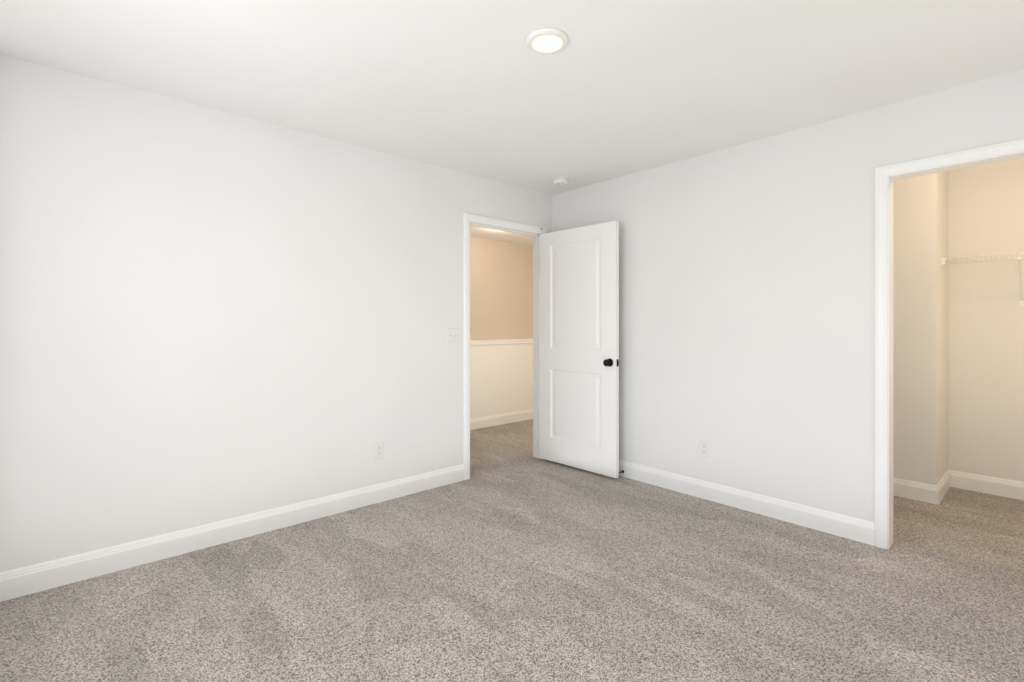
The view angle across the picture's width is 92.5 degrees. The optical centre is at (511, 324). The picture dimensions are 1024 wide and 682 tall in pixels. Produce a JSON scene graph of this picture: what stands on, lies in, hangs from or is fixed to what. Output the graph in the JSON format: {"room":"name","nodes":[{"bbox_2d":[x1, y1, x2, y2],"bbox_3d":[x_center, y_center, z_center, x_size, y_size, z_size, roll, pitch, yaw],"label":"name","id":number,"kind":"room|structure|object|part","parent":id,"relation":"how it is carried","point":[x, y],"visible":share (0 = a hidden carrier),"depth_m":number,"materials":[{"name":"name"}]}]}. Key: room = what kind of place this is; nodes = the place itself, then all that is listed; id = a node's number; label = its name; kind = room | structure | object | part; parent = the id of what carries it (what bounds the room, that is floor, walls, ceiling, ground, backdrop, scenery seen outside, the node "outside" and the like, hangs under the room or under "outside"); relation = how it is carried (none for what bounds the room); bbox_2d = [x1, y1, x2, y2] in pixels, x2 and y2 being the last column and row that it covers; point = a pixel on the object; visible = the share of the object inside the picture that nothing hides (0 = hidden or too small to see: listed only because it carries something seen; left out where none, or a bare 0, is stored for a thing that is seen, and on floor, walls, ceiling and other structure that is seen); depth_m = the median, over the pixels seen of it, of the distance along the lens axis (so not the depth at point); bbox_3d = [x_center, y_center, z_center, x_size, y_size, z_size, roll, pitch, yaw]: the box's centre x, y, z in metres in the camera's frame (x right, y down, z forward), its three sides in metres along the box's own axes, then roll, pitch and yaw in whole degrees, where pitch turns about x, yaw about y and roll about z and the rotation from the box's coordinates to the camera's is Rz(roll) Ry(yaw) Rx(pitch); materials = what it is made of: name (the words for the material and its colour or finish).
{"room":"empty bedroom","nodes":[
{"label":"empty bedroom","id":0,"kind":"room"},
{"bbox_2d":[0,54,551,572],"bbox_3d":[-0.291,0.012,4.057,5.885,2.440,0.115,0,0,-42],"label":"wall","id":1,"kind":"structure","parent":0,"point":[208,314],"depth_m":2.71,"materials":[{"name":"white paint"}]},
{"bbox_2d":[0,464,464,601],"bbox_3d":[-1.354,1.169,3.014,2.620,0.125,0.014,0,0,-42],"label":"baseboard","id":2,"kind":"structure","parent":1,"relation":"attached to","point":[24,581],"depth_m":2.69,"materials":[{"name":"white wood"}]},
{"bbox_2d":[374,442,383,459],"bbox_3d":[-0.924,0.877,3.405,0.070,0.114,0.008,0,0,-42],"label":"outlet","id":3,"kind":"object","parent":1,"relation":"attached to","point":[379,450],"visible":1,"depth_m":3.40,"materials":[{"name":"white plastic"}]},
{"bbox_2d":[447,328,458,342],"bbox_3d":[-0.456,0.086,3.818,0.116,0.116,0.019,0,0,-42],"label":"light switch","id":4,"kind":"object","parent":1,"relation":"attached to","point":[452,335],"visible":1,"depth_m":3.82,"materials":[{"name":"white plastic"}]},
{"bbox_2d":[464,213,547,479],"bbox_3d":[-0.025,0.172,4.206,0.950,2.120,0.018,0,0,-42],"label":"trim","id":5,"kind":"structure","parent":1,"relation":"attached to","point":[468,217],"depth_m":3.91,"materials":[{"name":"white wood"}]},
{"bbox_2d":[540,221,618,477],"bbox_3d":[0.550,0.196,4.176,0.161,2.033,0.820,0,0,-44],"label":"door","id":6,"kind":"structure","parent":1,"relation":"in","point":[579,346],"depth_m":4.12,"materials":[{"name":"paint"}]},
{"bbox_3d":[0.793,0.302,3.924,0.161,0.065,0.065,0,0,-44],"label":"knob","id":7,"kind":"part","parent":6,"relation":"part of","materials":[{"name":"black metal"}]},
{"bbox_2d":[470,236,532,339],"bbox_3d":[-0.819,0.012,5.531,4.930,2.440,0.115,0,0,-42],"label":"wall","id":8,"kind":"structure","parent":0,"point":[501,289],"depth_m":6.03,"materials":[{"name":"beige paint"}]},
{"bbox_2d":[470,339,532,429],"bbox_3d":[-0.769,0.707,5.475,4.700,1.050,0.026,0,0,-42],"label":"baseboard","id":9,"kind":"structure","parent":8,"relation":"attached to","point":[490,421],"depth_m":6.01,"materials":[{"name":"white wood"}]},
{"bbox_2d":[470,339,532,418],"bbox_3d":[-0.779,0.707,5.486,4.700,1.050,0.006,0,0,-42],"label":"wainscot","id":10,"kind":"structure","parent":8,"relation":"attached to","point":[501,379],"depth_m":6.05,"materials":[{"name":"white paint"}]},
{"bbox_2d":[470,226,532,245],"bbox_3d":[0.409,-1.123,5.660,2.700,0.170,1.335,0,0,-42],"label":"ceiling","id":11,"kind":"structure","parent":0,"point":[486,233],"depth_m":5.71,"materials":[{"name":"paint"}]},
{"bbox_2d":[0,419,1023,681],"bbox_3d":[0.609,1.282,3.141,6.000,0.100,5.580,0,0,-42],"label":"floor","id":12,"kind":"structure","parent":0,"point":[512,559],"depth_m":2.21,"materials":[{"name":"grey carpet"}]},
{"bbox_2d":[0,0,1023,194],"bbox_3d":[0.609,-1.258,3.141,6.000,0.100,5.580,0,0,-42],"label":"ceiling","id":13,"kind":"structure","parent":0,"point":[612,89],"depth_m":2.28,"materials":[{"name":"paint"}]},
{"bbox_2d":[526,27,567,53],"bbox_3d":[0.149,-1.199,2.082,0.180,0.018,0.180,0,0,-42],"label":"recessed light","id":14,"kind":"object","parent":13,"relation":"in","point":[559,33],"depth_m":2.06,"materials":[{"name":"white plastic"}]},
{"bbox_3d":[0.149,-1.197,2.082,0.133,0.014,0.133,0,0,-42],"label":"ceiling light lens","id":15,"kind":"part","parent":14,"relation":"part of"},
{"bbox_2d":[552,177,568,185],"bbox_3d":[0.401,-1.186,4.070,0.138,0.044,0.138,0,0,-42],"label":"smoke detector","id":16,"kind":"object","parent":13,"relation":"attached to","point":[559,181],"visible":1,"depth_m":4.03,"materials":[{"name":"white plastic"}]},
{"bbox_2d":[552,68,1023,522],"bbox_3d":[2.369,0.012,3.671,1.755,2.440,4.015,0,0,-42],"label":"wall","id":17,"kind":"structure","parent":0,"point":[746,310],"depth_m":3.40,"materials":[{"name":"white paint"}]},
{"bbox_2d":[700,440,708,457],"bbox_3d":[1.363,0.880,3.471,0.008,0.114,0.070,0,0,-42],"label":"outlet","id":18,"kind":"object","parent":17,"relation":"attached to","point":[704,448],"visible":1,"depth_m":3.47,"materials":[{"name":"white plastic"}]},
{"bbox_2d":[619,460,873,545],"bbox_3d":[1.186,1.169,3.645,0.040,0.125,2.473,0,0,-42],"label":"baseboard","id":19,"kind":"structure","parent":17,"relation":"attached to","point":[855,529],"depth_m":3.19,"materials":[{"name":"white wood"}]},
{"bbox_2d":[893,478,940,504],"bbox_3d":[2.694,1.169,3.609,0.014,0.125,0.681,0,0,-42],"label":"baseboard","id":20,"kind":"structure","parent":17,"relation":"attached to","point":[929,493],"depth_m":3.44,"materials":[{"name":"white wood"}]},
{"bbox_2d":[938,470,951,499],"bbox_3d":[3.127,1.169,3.550,0.510,0.125,0.014,0,0,-42],"label":"baseboard","id":21,"kind":"structure","parent":17,"relation":"attached to","point":[946,481],"depth_m":3.59,"materials":[{"name":"white wood"}]},
{"bbox_2d":[874,138,1023,548],"bbox_3d":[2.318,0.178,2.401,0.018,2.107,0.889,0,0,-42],"label":"trim","id":22,"kind":"structure","parent":17,"relation":"attached to","point":[882,174],"depth_m":2.70,"materials":[{"name":"white wood"}]},
{"bbox_2d":[942,253,1023,305],"bbox_3d":[3.648,-0.306,3.151,0.317,0.351,1.303,0,0,-42],"label":"wire closet shelf","id":23,"kind":"object","parent":17,"relation":"attached to","point":[1004,258],"visible":1,"depth_m":3.39,"materials":[{"name":"white metal"}]},
{"bbox_2d":[952,470,1023,499],"bbox_3d":[3.754,1.169,3.259,0.014,0.125,1.283,0,0,-42],"label":"baseboard","id":24,"kind":"structure","parent":17,"relation":"attached to","point":[1013,489],"depth_m":3.57,"materials":[{"name":"white wood"}]}
]}

